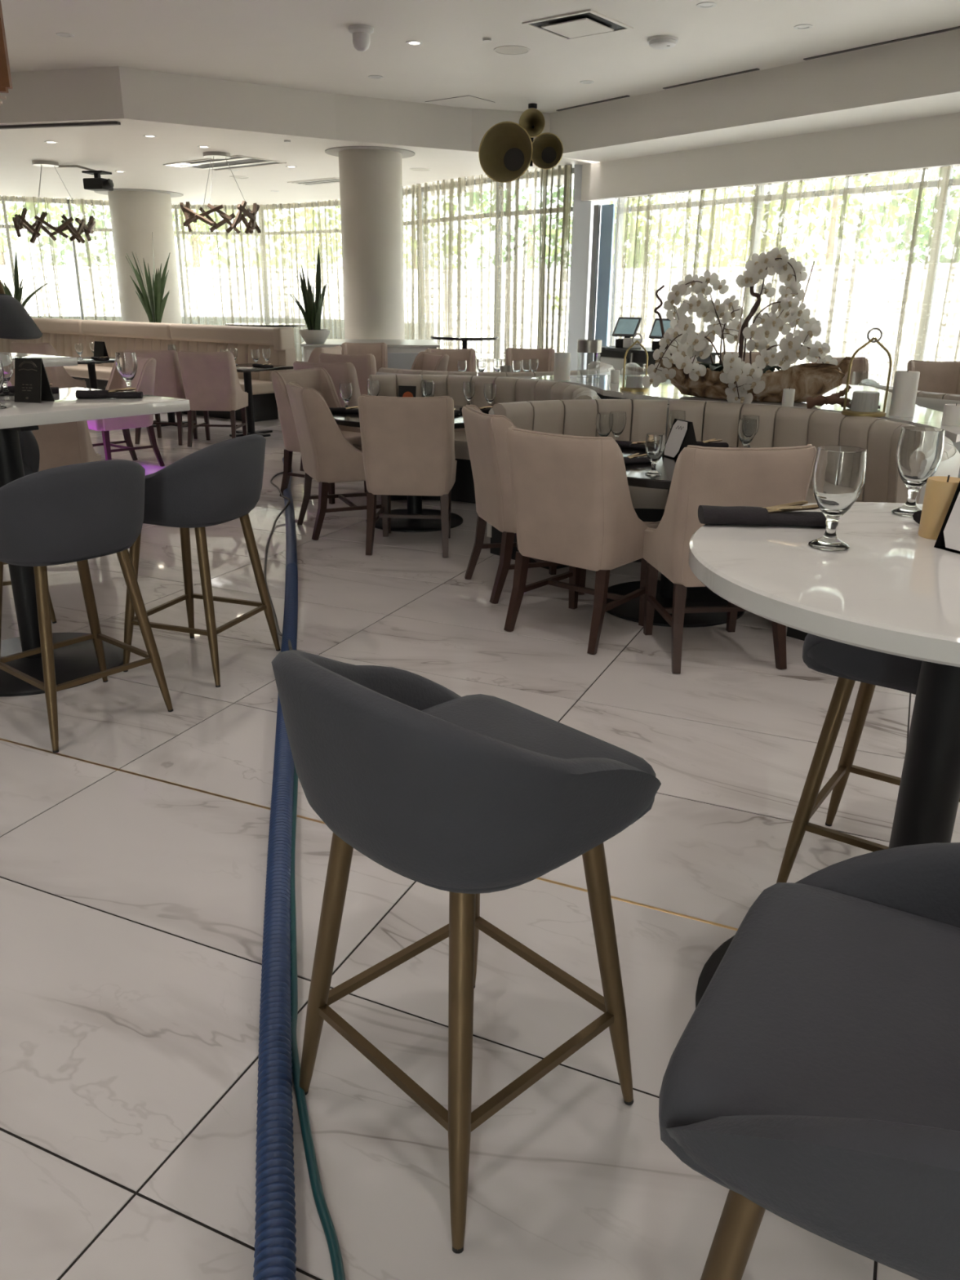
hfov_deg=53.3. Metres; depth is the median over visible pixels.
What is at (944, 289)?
window
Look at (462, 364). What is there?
water goblet
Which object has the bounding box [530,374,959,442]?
countertop
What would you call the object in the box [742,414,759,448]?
water goblet
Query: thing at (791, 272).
orchid
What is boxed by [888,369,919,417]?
pillar candle
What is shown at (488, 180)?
window
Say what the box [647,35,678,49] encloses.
smoke detector
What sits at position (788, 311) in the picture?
orchid
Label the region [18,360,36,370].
print
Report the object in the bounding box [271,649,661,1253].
bar stool
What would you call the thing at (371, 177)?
round column
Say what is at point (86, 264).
window
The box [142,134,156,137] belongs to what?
recessed light
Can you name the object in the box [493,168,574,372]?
window
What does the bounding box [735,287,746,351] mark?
stick
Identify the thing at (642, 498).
seat cushion
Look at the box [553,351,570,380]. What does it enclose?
pillar candle
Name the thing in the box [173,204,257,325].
window
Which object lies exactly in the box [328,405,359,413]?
rolled napkin
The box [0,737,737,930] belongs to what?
trim
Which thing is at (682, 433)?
menu stand
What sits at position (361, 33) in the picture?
dome camera
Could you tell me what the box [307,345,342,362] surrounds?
dining chair
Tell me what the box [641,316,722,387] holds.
orchid
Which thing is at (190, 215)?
chandelier
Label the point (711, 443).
rolled napkin
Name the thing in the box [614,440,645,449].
rolled napkin
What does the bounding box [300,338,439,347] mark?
countertop
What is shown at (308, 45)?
ceiling
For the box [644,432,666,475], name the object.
water goblet
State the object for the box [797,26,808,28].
diffuser
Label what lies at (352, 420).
pedestal table
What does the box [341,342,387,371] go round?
dining chair
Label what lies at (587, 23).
ceiling vent
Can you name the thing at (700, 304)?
orchid
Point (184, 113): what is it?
ceiling
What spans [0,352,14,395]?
water goblet
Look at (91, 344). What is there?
water goblet
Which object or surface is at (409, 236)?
leafy tree
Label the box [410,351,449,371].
dining chair
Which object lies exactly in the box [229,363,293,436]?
dining table
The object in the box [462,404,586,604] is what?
dining chair
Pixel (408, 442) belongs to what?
dining chair
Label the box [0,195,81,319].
window
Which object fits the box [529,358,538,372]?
water goblet
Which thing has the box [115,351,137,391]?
water goblet
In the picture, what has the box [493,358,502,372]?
water goblet
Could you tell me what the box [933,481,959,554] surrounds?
menu stand
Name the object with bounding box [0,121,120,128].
trim
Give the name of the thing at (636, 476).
pedestal table
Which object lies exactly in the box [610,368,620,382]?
pillar candle
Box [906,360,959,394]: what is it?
dining chair
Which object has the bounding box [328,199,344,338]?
window
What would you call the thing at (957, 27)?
ceiling vent
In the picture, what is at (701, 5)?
diffuser
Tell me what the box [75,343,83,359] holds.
water goblet
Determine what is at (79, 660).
bar table
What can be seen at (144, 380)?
dining chair
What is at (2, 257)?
leafy tree
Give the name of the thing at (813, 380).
planter
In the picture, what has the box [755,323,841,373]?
orchid
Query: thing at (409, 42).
recessed light
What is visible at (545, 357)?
dining chair
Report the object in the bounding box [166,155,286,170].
ceiling vent
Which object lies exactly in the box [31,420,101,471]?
dining chair
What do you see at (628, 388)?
base
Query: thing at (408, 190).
window
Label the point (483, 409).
rolled napkin
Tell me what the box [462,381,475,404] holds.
water goblet
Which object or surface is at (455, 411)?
rolled napkin
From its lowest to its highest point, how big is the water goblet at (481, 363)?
0.180 m
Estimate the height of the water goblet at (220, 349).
0.180 m
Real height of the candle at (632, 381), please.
0.075 m
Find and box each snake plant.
[1,250,53,306]
[125,231,170,322]
[288,244,329,343]
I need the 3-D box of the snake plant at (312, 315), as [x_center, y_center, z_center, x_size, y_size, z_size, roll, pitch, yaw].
[-2.166,-4.383,12.163,0.494,1.173,0.510,1,20,0]
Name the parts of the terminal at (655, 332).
screen frame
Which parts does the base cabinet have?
door, recess panel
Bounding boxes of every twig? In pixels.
[653,284,671,355]
[737,286,760,361]
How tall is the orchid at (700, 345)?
0.336 m
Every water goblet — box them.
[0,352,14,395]
[0,360,6,408]
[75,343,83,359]
[89,342,94,353]
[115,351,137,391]
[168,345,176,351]
[219,348,227,351]
[229,347,237,364]
[251,349,259,364]
[262,348,270,365]
[339,382,352,407]
[367,380,379,395]
[421,379,433,392]
[422,382,435,396]
[457,360,466,371]
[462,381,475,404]
[476,359,485,372]
[483,383,496,408]
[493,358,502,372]
[511,360,521,372]
[521,360,531,372]
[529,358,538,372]
[595,412,613,436]
[609,411,626,440]
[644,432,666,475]
[667,409,685,429]
[737,418,756,448]
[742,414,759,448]
[808,445,866,551]
[891,426,945,516]
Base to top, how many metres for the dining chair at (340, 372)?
0.961 m
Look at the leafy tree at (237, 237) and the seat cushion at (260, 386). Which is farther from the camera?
the leafy tree at (237, 237)
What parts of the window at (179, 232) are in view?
rail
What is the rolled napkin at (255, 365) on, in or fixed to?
on the dining table at (246, 368)
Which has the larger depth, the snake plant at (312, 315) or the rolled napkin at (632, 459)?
the snake plant at (312, 315)
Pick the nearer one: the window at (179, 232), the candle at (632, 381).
the candle at (632, 381)
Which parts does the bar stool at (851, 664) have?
leg, leg, seat, backrest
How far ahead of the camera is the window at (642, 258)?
13.55 m
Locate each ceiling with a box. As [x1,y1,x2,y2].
[0,0,959,113]
[0,66,599,205]
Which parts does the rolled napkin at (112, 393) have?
cutlery handle, cutlery handle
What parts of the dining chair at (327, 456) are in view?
leg, leg, backrest, leg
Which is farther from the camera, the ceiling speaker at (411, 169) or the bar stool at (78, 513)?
the ceiling speaker at (411, 169)
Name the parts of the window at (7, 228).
rail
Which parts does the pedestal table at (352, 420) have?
post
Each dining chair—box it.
[7,368,14,386]
[9,342,86,388]
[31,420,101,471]
[87,357,164,466]
[124,349,197,445]
[177,351,248,447]
[270,367,366,504]
[285,381,391,540]
[293,360,360,471]
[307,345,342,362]
[319,352,377,395]
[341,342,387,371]
[357,394,457,557]
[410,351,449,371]
[425,347,475,372]
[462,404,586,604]
[503,426,660,654]
[505,347,555,372]
[643,444,817,673]
[720,351,769,370]
[812,356,868,385]
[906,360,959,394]
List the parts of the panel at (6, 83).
frame rail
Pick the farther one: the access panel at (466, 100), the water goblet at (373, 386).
the access panel at (466, 100)
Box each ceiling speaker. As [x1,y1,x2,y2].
[229,175,249,178]
[409,168,431,171]
[493,45,529,54]
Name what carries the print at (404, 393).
attached to the picture card at (403, 391)
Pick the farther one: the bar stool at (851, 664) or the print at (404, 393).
the print at (404, 393)
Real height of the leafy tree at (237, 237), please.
7.640 m
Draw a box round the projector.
[57,164,114,191]
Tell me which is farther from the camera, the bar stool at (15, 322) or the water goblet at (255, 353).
the water goblet at (255, 353)
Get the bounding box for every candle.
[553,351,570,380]
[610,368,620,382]
[626,375,643,387]
[781,387,795,406]
[850,391,879,412]
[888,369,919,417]
[918,475,959,540]
[941,403,959,426]
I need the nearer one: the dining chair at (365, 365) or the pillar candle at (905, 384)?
the pillar candle at (905, 384)
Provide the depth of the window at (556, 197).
15.04 m
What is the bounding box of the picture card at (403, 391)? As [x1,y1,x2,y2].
[398,385,416,396]
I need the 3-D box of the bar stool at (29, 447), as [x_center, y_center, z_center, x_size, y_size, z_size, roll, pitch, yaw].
[-2.353,-0.576,4.516,0.570,0.974,0.559,-10,22,-28]
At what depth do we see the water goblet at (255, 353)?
10.47 m
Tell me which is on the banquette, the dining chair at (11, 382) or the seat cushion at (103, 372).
the seat cushion at (103, 372)
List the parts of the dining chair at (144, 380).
seat, leg, backrest, leg, leg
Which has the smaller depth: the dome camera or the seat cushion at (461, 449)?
the seat cushion at (461, 449)
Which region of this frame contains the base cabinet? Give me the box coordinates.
[300,338,439,369]
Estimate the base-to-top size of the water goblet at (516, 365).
0.180 m
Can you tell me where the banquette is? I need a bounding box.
[0,317,296,422]
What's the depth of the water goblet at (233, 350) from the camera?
10.70 m
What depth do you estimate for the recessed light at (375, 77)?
11.29 m
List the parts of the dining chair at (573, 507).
leg, leg, backrest, leg, leg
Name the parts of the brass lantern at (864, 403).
arm, arm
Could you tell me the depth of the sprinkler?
9.56 m
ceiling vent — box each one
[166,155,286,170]
[287,177,339,185]
[522,8,633,40]
[555,95,630,111]
[662,68,759,88]
[803,26,959,60]
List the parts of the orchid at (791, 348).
stem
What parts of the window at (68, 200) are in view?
rail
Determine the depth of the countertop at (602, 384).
6.24 m
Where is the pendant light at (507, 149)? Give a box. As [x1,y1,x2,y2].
[478,103,563,182]
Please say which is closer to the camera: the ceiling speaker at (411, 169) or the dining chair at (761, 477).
the dining chair at (761, 477)
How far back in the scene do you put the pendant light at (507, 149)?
12.77 m
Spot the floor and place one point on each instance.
(132, 906)
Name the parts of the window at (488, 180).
rail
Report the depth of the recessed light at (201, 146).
13.11 m
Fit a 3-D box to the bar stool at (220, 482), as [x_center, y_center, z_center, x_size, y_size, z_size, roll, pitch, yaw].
[-1.167,-0.365,3.967,0.559,0.974,0.570,8,21,19]
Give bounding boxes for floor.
[0,358,959,1279]
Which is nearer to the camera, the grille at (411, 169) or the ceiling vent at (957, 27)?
the ceiling vent at (957, 27)
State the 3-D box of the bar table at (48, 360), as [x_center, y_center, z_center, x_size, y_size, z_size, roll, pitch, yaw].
[-3.549,-1.429,6.728,0.840,1.060,1.200,15,24,34]
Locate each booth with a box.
[367,374,600,503]
[375,361,614,378]
[486,399,959,640]
[620,362,648,374]
[857,378,959,412]
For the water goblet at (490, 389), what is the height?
0.180 m
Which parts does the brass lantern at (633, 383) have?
arm, arm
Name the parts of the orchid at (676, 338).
stem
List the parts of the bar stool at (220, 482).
leg, leg, seat, backrest, leg, leg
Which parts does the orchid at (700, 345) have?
stem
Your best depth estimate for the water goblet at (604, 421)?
5.00 m
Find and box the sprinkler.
[482,37,491,42]
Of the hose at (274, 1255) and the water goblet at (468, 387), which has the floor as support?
the hose at (274, 1255)
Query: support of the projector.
attached to the ceiling at (184, 113)
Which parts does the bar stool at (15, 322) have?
leg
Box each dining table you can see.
[76,356,115,389]
[151,412,187,426]
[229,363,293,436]
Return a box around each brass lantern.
[619,333,648,391]
[841,327,892,417]
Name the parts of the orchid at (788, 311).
stem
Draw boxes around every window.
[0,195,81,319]
[0,196,65,289]
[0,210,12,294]
[66,199,111,319]
[69,198,121,321]
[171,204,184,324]
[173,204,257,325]
[174,204,250,324]
[249,200,334,361]
[276,201,337,357]
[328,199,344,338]
[402,175,479,372]
[404,189,410,226]
[421,177,493,244]
[480,168,544,372]
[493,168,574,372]
[537,164,572,371]
[608,185,754,363]
[742,168,940,386]
[746,180,937,351]
[911,165,959,361]
[924,167,954,348]
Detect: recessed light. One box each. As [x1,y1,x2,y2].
[44,141,57,143]
[55,32,74,37]
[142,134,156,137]
[197,145,210,147]
[368,75,382,79]
[405,40,422,45]
[579,80,594,84]
[696,1,716,8]
[793,24,813,29]
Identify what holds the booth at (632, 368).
on the floor
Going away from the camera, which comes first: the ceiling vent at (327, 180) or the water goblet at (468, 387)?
the water goblet at (468, 387)
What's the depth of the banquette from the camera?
12.92 m
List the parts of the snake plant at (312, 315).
pot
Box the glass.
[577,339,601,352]
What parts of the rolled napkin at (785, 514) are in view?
cutlery handle, cutlery handle, cutlery handle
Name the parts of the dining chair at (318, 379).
leg, backrest, leg, seat, leg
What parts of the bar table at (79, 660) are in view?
post, plate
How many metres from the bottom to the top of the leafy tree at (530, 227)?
6.695 m
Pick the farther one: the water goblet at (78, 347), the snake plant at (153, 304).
the snake plant at (153, 304)
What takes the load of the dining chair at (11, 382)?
on the floor
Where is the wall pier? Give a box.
[567,164,608,370]
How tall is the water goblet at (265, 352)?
0.180 m
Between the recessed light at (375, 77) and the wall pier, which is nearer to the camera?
the recessed light at (375, 77)
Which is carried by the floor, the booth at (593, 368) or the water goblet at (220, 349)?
the booth at (593, 368)
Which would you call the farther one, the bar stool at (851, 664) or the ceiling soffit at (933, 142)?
the ceiling soffit at (933, 142)
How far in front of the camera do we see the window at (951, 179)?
11.08 m
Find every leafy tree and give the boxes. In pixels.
[0,201,105,265]
[3,201,213,266]
[95,208,253,309]
[235,208,411,269]
[306,189,515,269]
[440,187,640,268]
[529,193,714,297]
[631,181,825,271]
[720,168,957,265]
[857,168,959,263]
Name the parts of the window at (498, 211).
rail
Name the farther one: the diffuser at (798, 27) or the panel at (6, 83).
the diffuser at (798, 27)
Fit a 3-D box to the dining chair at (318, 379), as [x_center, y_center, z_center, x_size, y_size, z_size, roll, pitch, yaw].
[-1.196,-1.588,7.413,0.626,0.961,0.560,14,23,32]
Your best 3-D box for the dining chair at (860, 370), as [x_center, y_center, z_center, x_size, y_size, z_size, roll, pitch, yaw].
[3.690,-2.392,9.821,0.560,0.961,0.626,3,20,5]
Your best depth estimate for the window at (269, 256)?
21.55 m
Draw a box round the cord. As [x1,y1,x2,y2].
[263,471,292,650]
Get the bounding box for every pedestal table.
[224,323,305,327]
[331,405,488,532]
[430,334,498,348]
[605,446,744,627]
[688,502,959,1008]
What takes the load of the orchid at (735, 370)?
in the planter
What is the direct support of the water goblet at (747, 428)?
on the pedestal table at (636, 476)
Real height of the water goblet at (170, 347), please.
0.180 m
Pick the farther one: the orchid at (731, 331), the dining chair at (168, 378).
the dining chair at (168, 378)
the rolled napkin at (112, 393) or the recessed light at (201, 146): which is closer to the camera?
the rolled napkin at (112, 393)
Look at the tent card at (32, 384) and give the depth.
3.96 m
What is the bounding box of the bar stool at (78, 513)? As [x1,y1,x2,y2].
[0,459,173,752]
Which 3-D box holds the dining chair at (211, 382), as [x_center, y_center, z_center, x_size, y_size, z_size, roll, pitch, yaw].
[-2.751,-2.530,9.995,0.560,0.961,0.626,2,20,3]
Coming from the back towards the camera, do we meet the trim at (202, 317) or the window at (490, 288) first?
the trim at (202, 317)
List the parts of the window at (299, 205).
rail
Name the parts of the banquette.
rail, rail, rail, post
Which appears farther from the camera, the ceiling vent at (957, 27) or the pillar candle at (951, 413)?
the ceiling vent at (957, 27)
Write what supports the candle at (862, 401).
on the brass lantern at (864, 403)
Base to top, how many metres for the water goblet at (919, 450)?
0.180 m
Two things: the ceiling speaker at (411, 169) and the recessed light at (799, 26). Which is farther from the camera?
the ceiling speaker at (411, 169)
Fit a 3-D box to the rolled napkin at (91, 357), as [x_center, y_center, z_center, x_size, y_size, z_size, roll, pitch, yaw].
[-4.480,-3.326,11.301,0.267,0.043,0.086,15,24,35]
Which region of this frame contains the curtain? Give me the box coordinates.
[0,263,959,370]
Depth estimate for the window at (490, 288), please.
15.84 m
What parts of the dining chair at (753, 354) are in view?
backrest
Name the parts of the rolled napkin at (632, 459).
cutlery handle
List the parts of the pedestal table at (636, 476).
post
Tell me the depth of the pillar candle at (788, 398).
5.62 m
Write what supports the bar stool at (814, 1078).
on the floor
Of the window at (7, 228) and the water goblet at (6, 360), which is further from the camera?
the window at (7, 228)
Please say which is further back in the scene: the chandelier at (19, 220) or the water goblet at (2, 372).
the chandelier at (19, 220)
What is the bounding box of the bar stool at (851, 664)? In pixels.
[776,633,959,883]
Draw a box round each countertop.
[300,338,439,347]
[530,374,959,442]
[530,374,959,478]
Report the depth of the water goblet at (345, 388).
6.58 m
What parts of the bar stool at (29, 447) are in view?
seat, backrest, leg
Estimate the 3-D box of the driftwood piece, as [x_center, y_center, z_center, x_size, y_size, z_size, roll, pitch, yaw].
[2.077,-1.379,5.455,0.415,0.137,0.134,13,23,32]
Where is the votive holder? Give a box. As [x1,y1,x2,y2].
[500,365,511,372]
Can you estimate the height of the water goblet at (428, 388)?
0.180 m
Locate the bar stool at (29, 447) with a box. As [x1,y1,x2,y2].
[2,430,57,623]
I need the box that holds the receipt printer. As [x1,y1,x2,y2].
[622,337,641,348]
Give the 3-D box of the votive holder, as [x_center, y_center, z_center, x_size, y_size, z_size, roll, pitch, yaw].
[0.250,-2.573,9.221,0.110,0.130,0.110,1,20,0]
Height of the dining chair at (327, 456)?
0.961 m
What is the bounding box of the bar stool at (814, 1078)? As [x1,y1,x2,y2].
[658,842,959,1279]
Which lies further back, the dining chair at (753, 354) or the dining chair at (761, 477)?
the dining chair at (753, 354)
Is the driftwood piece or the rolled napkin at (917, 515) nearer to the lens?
the rolled napkin at (917, 515)
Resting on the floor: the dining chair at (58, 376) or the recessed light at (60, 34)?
the dining chair at (58, 376)
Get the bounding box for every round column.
[93,188,183,324]
[324,146,414,339]
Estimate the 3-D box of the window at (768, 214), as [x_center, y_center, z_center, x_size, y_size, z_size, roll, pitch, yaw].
[4.286,-4.218,11.949,0.200,2.910,2.495,-14,24,-35]
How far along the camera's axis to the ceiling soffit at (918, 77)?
10.79 m
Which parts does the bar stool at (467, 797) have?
leg, leg, backrest, leg, seat, leg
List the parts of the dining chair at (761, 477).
leg, leg, backrest, leg, leg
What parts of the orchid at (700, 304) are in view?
stem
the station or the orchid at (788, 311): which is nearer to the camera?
the orchid at (788, 311)
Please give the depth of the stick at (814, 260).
5.79 m
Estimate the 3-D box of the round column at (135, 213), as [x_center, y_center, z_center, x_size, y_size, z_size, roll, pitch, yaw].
[-6.893,-7.428,19.888,1.704,3.420,1.704,1,20,0]
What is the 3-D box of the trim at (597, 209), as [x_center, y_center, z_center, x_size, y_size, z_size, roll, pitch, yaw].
[1.774,-5.297,15.076,0.050,2.840,0.100,-14,24,-36]
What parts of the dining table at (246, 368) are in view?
post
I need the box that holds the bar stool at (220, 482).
[123,434,279,687]
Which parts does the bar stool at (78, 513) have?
leg, leg, seat, backrest, leg, leg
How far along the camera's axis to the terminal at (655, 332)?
11.22 m
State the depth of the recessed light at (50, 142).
12.91 m
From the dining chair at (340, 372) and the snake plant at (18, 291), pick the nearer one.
the dining chair at (340, 372)
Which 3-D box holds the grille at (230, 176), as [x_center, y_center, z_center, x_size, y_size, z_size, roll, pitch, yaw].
[-4.146,-7.977,16.494,0.313,0.005,0.313,1,20,0]
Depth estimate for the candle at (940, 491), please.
1.83 m
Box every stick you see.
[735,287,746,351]
[792,260,814,333]
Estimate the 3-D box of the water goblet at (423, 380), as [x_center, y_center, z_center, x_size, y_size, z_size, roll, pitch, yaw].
[-0.379,-1.786,6.924,0.091,0.180,0.091,1,20,0]
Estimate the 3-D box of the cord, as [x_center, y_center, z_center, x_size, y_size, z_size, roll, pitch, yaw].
[-1.331,-0.737,6.312,0.174,0.087,4.892,-3,20,-10]
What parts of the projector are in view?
arm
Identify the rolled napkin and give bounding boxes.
[0,383,59,393]
[75,386,142,398]
[90,356,109,360]
[252,363,273,368]
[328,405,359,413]
[453,408,461,415]
[459,405,493,413]
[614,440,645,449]
[623,453,651,464]
[696,438,728,447]
[697,501,837,527]
[912,510,921,524]
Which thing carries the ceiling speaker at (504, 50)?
attached to the ceiling at (308, 45)
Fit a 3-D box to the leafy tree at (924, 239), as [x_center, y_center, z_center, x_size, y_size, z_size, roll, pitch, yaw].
[12.850,-9.737,22.790,6.765,6.462,4.960,-2,20,-6]
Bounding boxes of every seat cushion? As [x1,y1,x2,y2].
[63,364,111,380]
[238,378,274,395]
[453,431,470,459]
[628,485,862,509]
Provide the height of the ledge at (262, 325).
1.060 m
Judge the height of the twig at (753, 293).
0.610 m
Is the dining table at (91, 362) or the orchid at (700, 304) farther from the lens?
the dining table at (91, 362)
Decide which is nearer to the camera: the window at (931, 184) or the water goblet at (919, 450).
the water goblet at (919, 450)
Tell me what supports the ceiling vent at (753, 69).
in the ceiling at (308, 45)
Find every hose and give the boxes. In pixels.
[253,456,297,1279]
[289,764,345,1279]
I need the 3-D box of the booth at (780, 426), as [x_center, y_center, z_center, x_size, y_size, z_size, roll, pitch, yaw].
[1.421,-0.786,5.319,1.316,0.909,2.632,-17,26,-40]
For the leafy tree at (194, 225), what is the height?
7.077 m
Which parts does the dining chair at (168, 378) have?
leg, backrest, leg, leg, leg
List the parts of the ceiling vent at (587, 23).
plate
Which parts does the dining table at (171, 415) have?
post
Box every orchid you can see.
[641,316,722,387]
[663,270,728,354]
[675,324,723,381]
[699,294,750,372]
[719,351,775,404]
[735,247,807,361]
[742,293,820,373]
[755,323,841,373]
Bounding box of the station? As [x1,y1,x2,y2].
[593,346,719,374]
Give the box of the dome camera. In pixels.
[347,24,373,51]
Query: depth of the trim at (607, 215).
14.81 m
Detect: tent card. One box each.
[14,357,54,403]
[93,341,109,358]
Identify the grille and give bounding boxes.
[230,176,248,177]
[410,168,429,170]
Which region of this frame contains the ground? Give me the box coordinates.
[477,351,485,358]
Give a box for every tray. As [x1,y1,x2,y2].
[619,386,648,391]
[841,408,885,417]
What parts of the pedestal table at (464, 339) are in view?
post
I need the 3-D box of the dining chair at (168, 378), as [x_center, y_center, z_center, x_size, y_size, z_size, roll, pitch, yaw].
[-3.332,-2.581,10.117,0.560,0.961,0.626,3,20,5]
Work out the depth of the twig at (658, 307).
6.14 m
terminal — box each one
[612,316,642,347]
[648,318,675,350]
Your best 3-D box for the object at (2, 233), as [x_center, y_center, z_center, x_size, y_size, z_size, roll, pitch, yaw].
[-11.314,-7.610,20.233,2.522,3.370,0.193,-7,21,-20]
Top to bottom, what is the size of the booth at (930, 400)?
0.909 m
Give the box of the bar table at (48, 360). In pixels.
[10,352,77,368]
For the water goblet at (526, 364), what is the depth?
9.27 m
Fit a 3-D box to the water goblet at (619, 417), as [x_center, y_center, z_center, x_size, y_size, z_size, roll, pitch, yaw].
[0.733,-1.127,5.117,0.091,0.180,0.091,1,20,0]
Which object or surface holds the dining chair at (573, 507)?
on the floor
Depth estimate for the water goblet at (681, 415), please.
5.14 m
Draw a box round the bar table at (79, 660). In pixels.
[0,386,190,697]
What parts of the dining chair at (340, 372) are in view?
leg, backrest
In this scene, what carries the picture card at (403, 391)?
on the pedestal table at (352, 420)
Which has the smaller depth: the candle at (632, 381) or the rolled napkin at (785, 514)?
the rolled napkin at (785, 514)
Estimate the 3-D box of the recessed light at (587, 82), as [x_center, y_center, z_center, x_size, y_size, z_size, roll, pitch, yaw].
[1.279,-6.667,11.438,0.176,0.010,0.176,1,20,0]
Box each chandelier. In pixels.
[12,160,95,243]
[179,151,260,234]
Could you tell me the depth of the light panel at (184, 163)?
14.97 m
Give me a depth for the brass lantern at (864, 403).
5.20 m
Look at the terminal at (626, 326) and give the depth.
11.77 m
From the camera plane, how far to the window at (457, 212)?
17.02 m
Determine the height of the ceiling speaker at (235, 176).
0.008 m
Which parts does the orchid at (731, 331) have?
stem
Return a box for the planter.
[655,356,853,402]
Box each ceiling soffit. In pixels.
[550,29,959,161]
[581,112,959,201]
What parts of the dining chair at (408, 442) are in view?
leg, leg, backrest, leg, leg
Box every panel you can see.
[0,0,13,104]
[163,162,199,167]
[425,95,494,107]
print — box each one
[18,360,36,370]
[402,391,413,396]
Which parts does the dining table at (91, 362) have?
post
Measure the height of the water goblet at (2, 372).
0.180 m
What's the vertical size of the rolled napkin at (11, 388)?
0.043 m
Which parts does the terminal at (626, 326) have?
screen frame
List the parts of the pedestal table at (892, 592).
post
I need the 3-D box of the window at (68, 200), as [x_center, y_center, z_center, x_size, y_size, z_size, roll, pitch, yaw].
[-8.617,-8.130,21.644,0.940,3.280,0.120,-9,22,-26]
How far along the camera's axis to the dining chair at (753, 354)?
10.72 m
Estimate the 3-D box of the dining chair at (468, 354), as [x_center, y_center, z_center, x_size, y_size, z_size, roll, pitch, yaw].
[-0.310,-2.699,10.546,0.560,0.961,0.626,-1,20,-5]
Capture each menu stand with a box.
[662,418,697,458]
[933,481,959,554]
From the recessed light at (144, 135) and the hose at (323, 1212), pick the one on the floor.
the hose at (323, 1212)
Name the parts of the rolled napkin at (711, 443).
cutlery handle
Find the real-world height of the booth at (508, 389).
0.909 m
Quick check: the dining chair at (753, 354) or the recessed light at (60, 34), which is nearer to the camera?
the recessed light at (60, 34)
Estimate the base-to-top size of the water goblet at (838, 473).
0.180 m
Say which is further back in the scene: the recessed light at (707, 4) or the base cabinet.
the base cabinet
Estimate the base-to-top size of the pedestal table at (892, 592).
1.060 m
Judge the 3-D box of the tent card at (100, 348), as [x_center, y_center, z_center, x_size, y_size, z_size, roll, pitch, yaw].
[-4.559,-3.481,11.497,0.170,0.200,0.090,12,22,28]
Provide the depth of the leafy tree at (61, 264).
34.80 m
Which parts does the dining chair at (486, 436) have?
leg, backrest, leg, leg, leg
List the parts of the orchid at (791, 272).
stem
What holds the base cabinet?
on the floor
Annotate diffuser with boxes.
[700,4,712,6]
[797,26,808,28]
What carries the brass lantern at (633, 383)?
on the countertop at (602, 384)
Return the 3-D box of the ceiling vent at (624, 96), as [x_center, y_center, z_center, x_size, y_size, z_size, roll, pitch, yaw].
[1.478,-7.104,12.675,0.051,0.012,1.350,-14,24,-35]
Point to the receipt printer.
(627, 342)
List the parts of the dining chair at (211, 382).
leg, leg, backrest, leg, leg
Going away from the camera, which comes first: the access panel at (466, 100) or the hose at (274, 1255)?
the hose at (274, 1255)
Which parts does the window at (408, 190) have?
rail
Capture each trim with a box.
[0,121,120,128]
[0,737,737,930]
[31,315,437,360]
[586,204,600,369]
[595,204,615,346]

